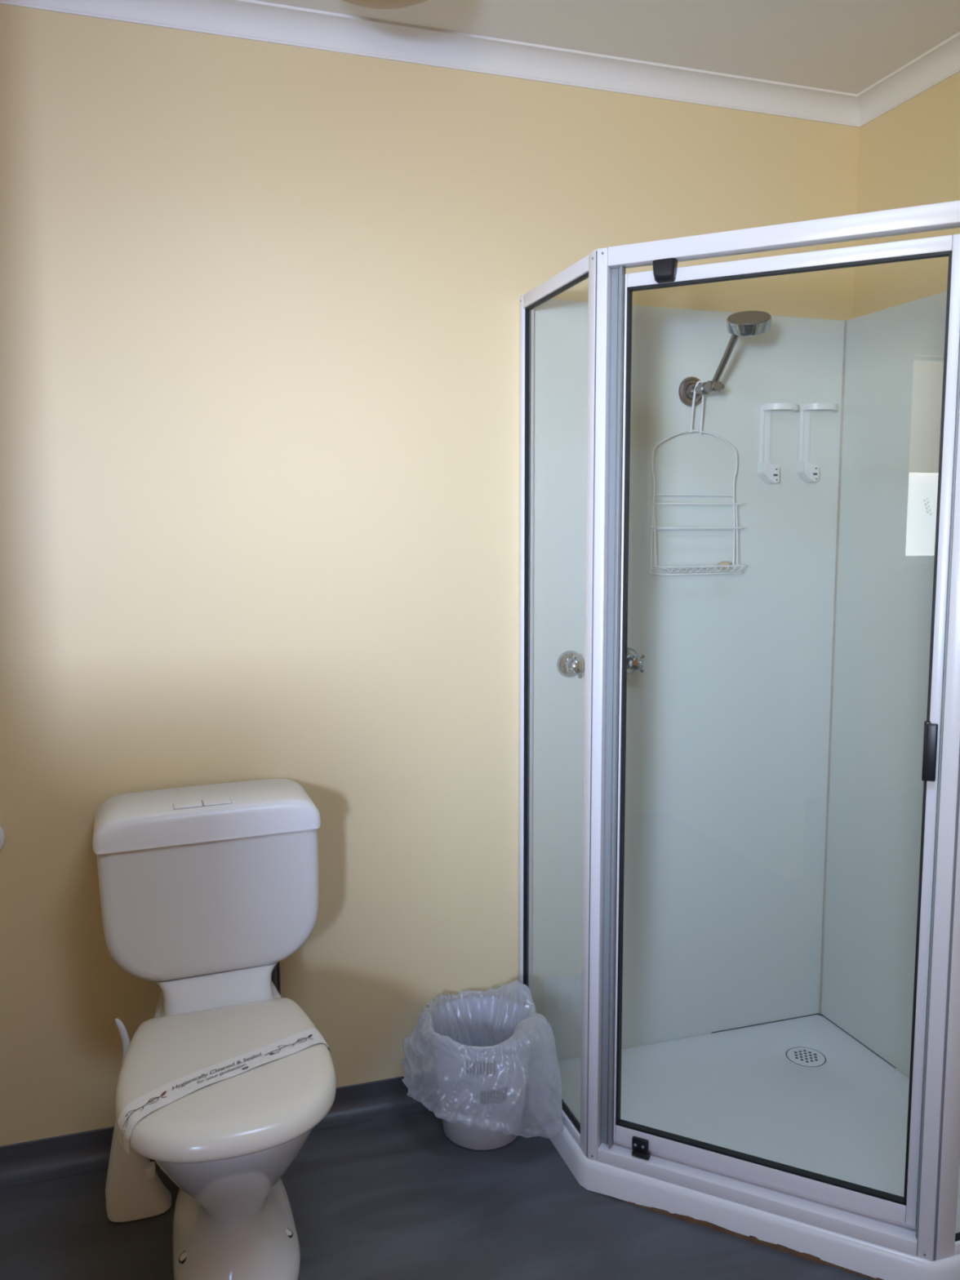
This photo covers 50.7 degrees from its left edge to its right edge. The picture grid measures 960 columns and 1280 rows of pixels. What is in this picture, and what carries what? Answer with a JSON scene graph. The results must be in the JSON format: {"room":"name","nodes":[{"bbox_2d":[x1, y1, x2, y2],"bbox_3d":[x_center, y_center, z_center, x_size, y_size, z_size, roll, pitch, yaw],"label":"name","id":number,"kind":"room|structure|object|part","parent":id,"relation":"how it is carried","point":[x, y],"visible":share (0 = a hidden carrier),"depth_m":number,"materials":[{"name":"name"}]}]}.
{"room":"bathroom","nodes":[
{"label":"bathroom","id":0,"kind":"room"},
{"bbox_2d":[0,4,859,1146],"bbox_3d":[-0.636,-0.077,2.169,3.460,2.397,0.080,-2,7,-18],"label":"wall","id":1,"kind":"structure","parent":0,"point":[260,301],"depth_m":2.17,"materials":[{"name":"beige paint"}]},
{"bbox_2d":[0,826,4,850],"bbox_3d":[-1.004,0.405,2.039,0.085,0.085,0.035,-2,7,-18],"label":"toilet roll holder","id":2,"kind":"object","parent":1,"relation":"attached to","point":[2,833],"visible":1,"depth_m":2.06,"materials":[{"name":"white plastic"}]},
{"bbox_2d":[0,1070,440,1189],"bbox_3d":[-0.573,1.085,2.255,1.388,0.070,0.042,-2,7,-18],"label":"baseboard","id":3,"kind":"structure","parent":1,"relation":"attached to","point":[40,1160],"depth_m":2.19,"materials":[{"name":"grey plastic"}]},
{"bbox_2d":[0,0,859,127],"bbox_3d":[-0.142,-1.253,2.131,2.300,0.052,0.052,-2,7,-18],"label":"trim","id":4,"kind":"structure","parent":1,"relation":"attached to","point":[251,20],"depth_m":2.17,"materials":[{"name":"white paint"}]},
{"bbox_2d":[531,298,846,1060],"bbox_3d":[0.530,0.125,2.503,0.848,1.837,0.057,-2,7,-18],"label":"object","id":5,"kind":"structure","parent":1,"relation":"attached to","point":[729,711],"depth_m":2.53,"materials":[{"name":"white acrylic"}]},
{"bbox_2d":[556,650,584,678],"bbox_3d":[0.223,0.061,2.385,0.066,0.066,0.066,-2,7,-18],"label":"tap","id":6,"kind":"object","parent":5,"relation":"attached to","point":[570,664],"visible":0.87,"depth_m":2.39,"materials":[{"name":"silver metal"}]},
{"bbox_3d":[0.229,0.062,2.369,0.056,0.056,0.014,-2,7,-18],"label":"handle","id":7,"kind":"part","parent":6,"relation":"part of","materials":[{"name":"silver metal"}]},
{"bbox_2d":[626,647,644,674],"bbox_3d":[0.365,0.054,2.432,0.066,0.066,0.066,-2,7,-18],"label":"tap","id":8,"kind":"object","parent":5,"relation":"attached to","point":[634,662],"visible":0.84,"depth_m":2.41,"materials":[{"name":"silver metal"}]},
{"bbox_2d":[678,311,772,407],"bbox_3d":[0.568,-0.648,2.329,0.098,0.196,0.248,-3,7,-23],"label":"shower","id":9,"kind":"object","parent":5,"relation":"attached to","point":[745,323],"visible":0.96,"depth_m":2.28,"materials":[{"name":"silver metal"}]},
{"bbox_2d":[649,380,746,575],"bbox_3d":[0.529,-0.385,2.405,0.234,0.457,0.080,-2,7,-18],"label":"shower caddy","id":10,"kind":"object","parent":9,"relation":"hanging from","point":[733,566],"visible":1,"depth_m":2.42,"materials":[{"name":"white metal"}]},
{"bbox_3d":[0.415,-0.249,2.409,0.004,0.147,0.018,-3,7,-23],"label":"rod","id":11,"kind":"part","parent":10,"relation":"part of","materials":[{"name":"white metal"}]},
{"bbox_3d":[0.517,-0.334,2.447,0.234,0.343,0.005,-2,7,-18],"label":"wire frame","id":12,"kind":"part","parent":10,"relation":"part of","materials":[{"name":"white metal"}]},
{"bbox_3d":[0.526,-0.267,2.428,0.232,0.008,0.060,-2,7,-18],"label":"rail","id":13,"kind":"part","parent":10,"relation":"part of","materials":[{"name":"white metal"}]},
{"bbox_3d":[0.526,-0.336,2.420,0.231,0.026,0.059,-2,7,-18],"label":"rail","id":14,"kind":"part","parent":10,"relation":"part of","materials":[{"name":"white metal"}]},
{"bbox_2d":[650,564,746,575],"bbox_3d":[0.529,-0.169,2.429,0.231,0.022,0.079,-2,7,-18],"label":"soap tray","id":15,"kind":"object","parent":10,"relation":"on","point":[734,566],"depth_m":2.41,"materials":[{"name":"white metal"}]},
{"bbox_2d":[716,561,729,570],"bbox_3d":[0.585,-0.178,2.439,0.033,0.023,0.026,-2,7,-18],"label":"soap","id":16,"kind":"object","parent":10,"relation":"on","point":[722,563],"visible":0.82,"depth_m":2.43,"materials":[{"name":"beige"}]},
{"bbox_3d":[0.628,-0.257,2.478,0.004,0.147,0.018,-2,7,-13],"label":"rod","id":17,"kind":"part","parent":10,"relation":"part of","materials":[{"name":"white metal"}]},
{"bbox_3d":[0.558,-0.642,2.303,0.016,0.116,0.088,-3,7,-27],"label":"arm","id":18,"kind":"part","parent":9,"relation":"part of","materials":[{"name":"silver metal"}]},
{"bbox_3d":[0.744,-0.484,2.503,0.100,0.192,0.053,-2,7,-18],"label":"bottle bracket","id":19,"kind":"part","parent":5,"relation":"part of","materials":[{"name":"white plastic"}]},
{"bbox_3d":[0.853,-0.493,2.538,0.100,0.192,0.053,-2,7,-18],"label":"bottle bracket","id":20,"kind":"part","parent":5,"relation":"part of","materials":[{"name":"white plastic"}]},
{"bbox_2d":[0,1101,872,1279],"bbox_3d":[0.035,1.370,0.275,3.460,0.060,4.380,-2,7,-18],"label":"floor","id":21,"kind":"structure","parent":0,"point":[393,1197],"depth_m":1.98,"materials":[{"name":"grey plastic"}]},
{"bbox_2d":[105,1121,171,1222],"bbox_3d":[-0.688,1.017,2.030,0.126,0.255,0.086,-2,7,-18],"label":"toilet brush holder","id":22,"kind":"object","parent":21,"relation":"on","point":[134,1189],"visible":0.66,"depth_m":2.00,"materials":[{"name":"white plastic"}]},
{"bbox_2d":[115,1018,129,1062],"bbox_3d":[-0.704,0.817,2.003,0.028,0.146,0.012,-2,7,-18],"label":"toilet brush","id":23,"kind":"object","parent":22,"relation":"in","point":[123,1033],"visible":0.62,"depth_m":2.00,"materials":[{"name":"white plastic"}]},
{"bbox_2d":[92,777,336,1279],"bbox_3d":[-0.476,0.748,1.889,0.441,0.816,0.710,-3,7,-18],"label":"toilet","id":24,"kind":"object","parent":21,"relation":"on","point":[205,889],"depth_m":1.94,"materials":[{"name":"white glazed ceramic"},{"name":"white plastic"},{"name":"ivory plastic"}]},
{"bbox_2d":[121,1090,166,1145],"bbox_3d":[-0.537,0.769,1.627,0.019,0.052,0.087,5,8,39],"label":"print","id":25,"kind":"object","parent":24,"relation":"attached to","point":[153,1100],"depth_m":1.62,"materials":[{"name":"brown"}]},
{"bbox_3d":[-0.561,0.352,2.080,0.441,0.064,0.214,-3,7,-18],"label":"cistern lid","id":26,"kind":"part","parent":24,"relation":"part of","materials":[{"name":"white plastic"}]},
{"bbox_3d":[-0.423,0.755,1.732,0.397,0.059,0.067,-6,9,-43],"label":"paper strip","id":27,"kind":"part","parent":24,"relation":"part of","materials":[{"name":"white paper"}]},
{"bbox_3d":[-0.442,0.749,1.764,0.364,0.045,0.452,-3,7,-18],"label":"seat lid","id":28,"kind":"part","parent":24,"relation":"part of","materials":[{"name":"beige plastic"}]},
{"bbox_2d":[271,960,280,995],"bbox_3d":[-0.469,0.817,2.246,0.031,0.320,0.081,-6,9,-44],"label":"supply hose","id":29,"kind":"object","parent":24,"relation":"attached to","point":[275,978],"visible":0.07,"depth_m":2.22,"materials":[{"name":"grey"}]},
{"bbox_2d":[264,1034,313,1055],"bbox_3d":[-0.340,0.720,1.802,0.091,0.004,0.053,-3,7,-18],"label":"print","id":30,"kind":"object","parent":24,"relation":"on","point":[310,1035],"depth_m":1.81},
{"bbox_2d":[429,995,535,1150],"bbox_3d":[0.005,0.985,2.297,0.239,0.257,0.239,-2,7,-18],"label":"rubbish bin","id":31,"kind":"object","parent":21,"relation":"on","point":[497,1080],"visible":0.96,"depth_m":2.22,"materials":[{"name":"grey plastic"}]},
{"bbox_2d":[401,980,564,1137],"bbox_3d":[-0.011,0.937,2.247,0.307,0.248,0.352,-2,7,-18],"label":"bag","id":32,"kind":"object","parent":31,"relation":"on","point":[544,1069],"visible":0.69,"depth_m":2.25,"materials":[{"name":"clear plastic"}]},
{"bbox_2d":[524,1014,959,1279],"bbox_3d":[0.642,1.092,2.203,0.886,0.061,0.887,-2,7,-18],"label":"shower tray","id":33,"kind":"object","parent":21,"relation":"on","point":[803,1093],"visible":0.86,"depth_m":2.28,"materials":[{"name":"white plastic"}]},
{"bbox_2d":[518,200,959,1260],"bbox_3d":[0.581,0.171,1.987,1.239,1.818,0.312,3,7,27],"label":"shower frame","id":34,"kind":"object","parent":33,"relation":"on","point":[922,1220],"visible":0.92,"depth_m":1.90,"materials":[{"name":"white metal"}]},
{"bbox_3d":[0.164,-0.740,2.106,0.026,0.029,0.357,-2,7,-18],"label":"rail","id":35,"kind":"part","parent":34,"relation":"part of","materials":[{"name":"white metal"}]},
{"bbox_3d":[0.167,1.039,2.305,0.026,0.022,0.357,-2,7,-18],"label":"rail","id":36,"kind":"part","parent":34,"relation":"part of","materials":[{"name":"white metal"}]},
{"bbox_3d":[0.237,0.169,2.006,0.021,1.817,0.031,3,7,27],"label":"corner post","id":37,"kind":"part","parent":34,"relation":"part of","materials":[{"name":"white metal"}]},
{"bbox_3d":[0.522,1.067,1.970,0.607,0.040,0.047,3,7,27],"label":"door sill","id":38,"kind":"part","parent":34,"relation":"part of","materials":[{"name":"white"}]},
{"bbox_3d":[0.530,1.028,1.971,0.553,0.035,0.021,3,7,27],"label":"door rail","id":39,"kind":"part","parent":34,"relation":"part of","materials":[{"name":"white metal"}]},
{"bbox_3d":[0.516,-0.702,1.767,0.607,0.035,0.035,3,7,27],"label":"door head rail","id":40,"kind":"part","parent":34,"relation":"part of","materials":[{"name":"white metal"}]},
{"bbox_3d":[0.527,-0.661,1.782,0.553,0.025,0.021,3,7,27],"label":"door rail","id":41,"kind":"part","parent":34,"relation":"part of","materials":[{"name":"white metal"}]},
{"bbox_3d":[0.770,0.191,1.734,0.021,0.104,0.016,3,7,27],"label":"handle","id":42,"kind":"part","parent":34,"relation":"part of","materials":[{"name":"black plastic"}]},
{"bbox_3d":[0.799,0.200,1.721,0.026,1.817,0.031,3,7,27],"label":"corner post","id":43,"kind":"part","parent":34,"relation":"part of","materials":[{"name":"white metal"}]},
{"bbox_3d":[1.010,1.085,1.880,0.345,0.022,0.026,-2,7,-18],"label":"rail","id":44,"kind":"part","parent":34,"relation":"part of","materials":[{"name":"white metal"}]},
{"bbox_2d":[621,1200,883,1279],"bbox_3d":[0.526,1.144,1.950,0.527,0.016,0.028,3,7,27],"label":"batten","id":45,"kind":"object","parent":21,"relation":"on","point":[685,1218],"visible":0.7,"depth_m":1.94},
{"bbox_2d":[254,0,959,93],"bbox_3d":[0.031,-1.072,0.002,3.460,0.060,4.380,-2,7,-18],"label":"ceiling","id":46,"kind":"structure","parent":0,"point":[843,46],"depth_m":2.11,"materials":[{"name":"white paint"}]},
{"bbox_2d":[342,0,427,8],"bbox_3d":[-0.178,-1.202,1.804,0.308,0.081,0.308,-2,7,-18],"label":"ceiling light","id":47,"kind":"object","parent":46,"relation":"attached to","point":[376,4],"visible":1,"depth_m":1.87,"materials":[{"name":"beige"}]},
{"bbox_2d":[852,71,959,318],"bbox_3d":[1.652,0.092,0.623,0.080,2.397,4.300,-2,7,-18],"label":"wall","id":48,"kind":"structure","parent":0,"point":[909,154],"depth_m":2.36,"materials":[{"name":"beige paint"}]},
{"bbox_2d":[820,290,946,1078],"bbox_3d":[1.069,0.152,2.250,0.025,1.837,0.868,-2,7,-18],"label":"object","id":49,"kind":"structure","parent":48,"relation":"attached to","point":[894,362],"depth_m":2.48,"materials":[{"name":"white"}]},
{"bbox_2d":[857,31,959,127],"bbox_3d":[1.587,-1.071,0.473,0.052,0.052,4.300,-2,7,-18],"label":"trim","id":50,"kind":"structure","parent":48,"relation":"attached to","point":[941,62],"depth_m":2.32,"materials":[{"name":"white paint"}]}
]}

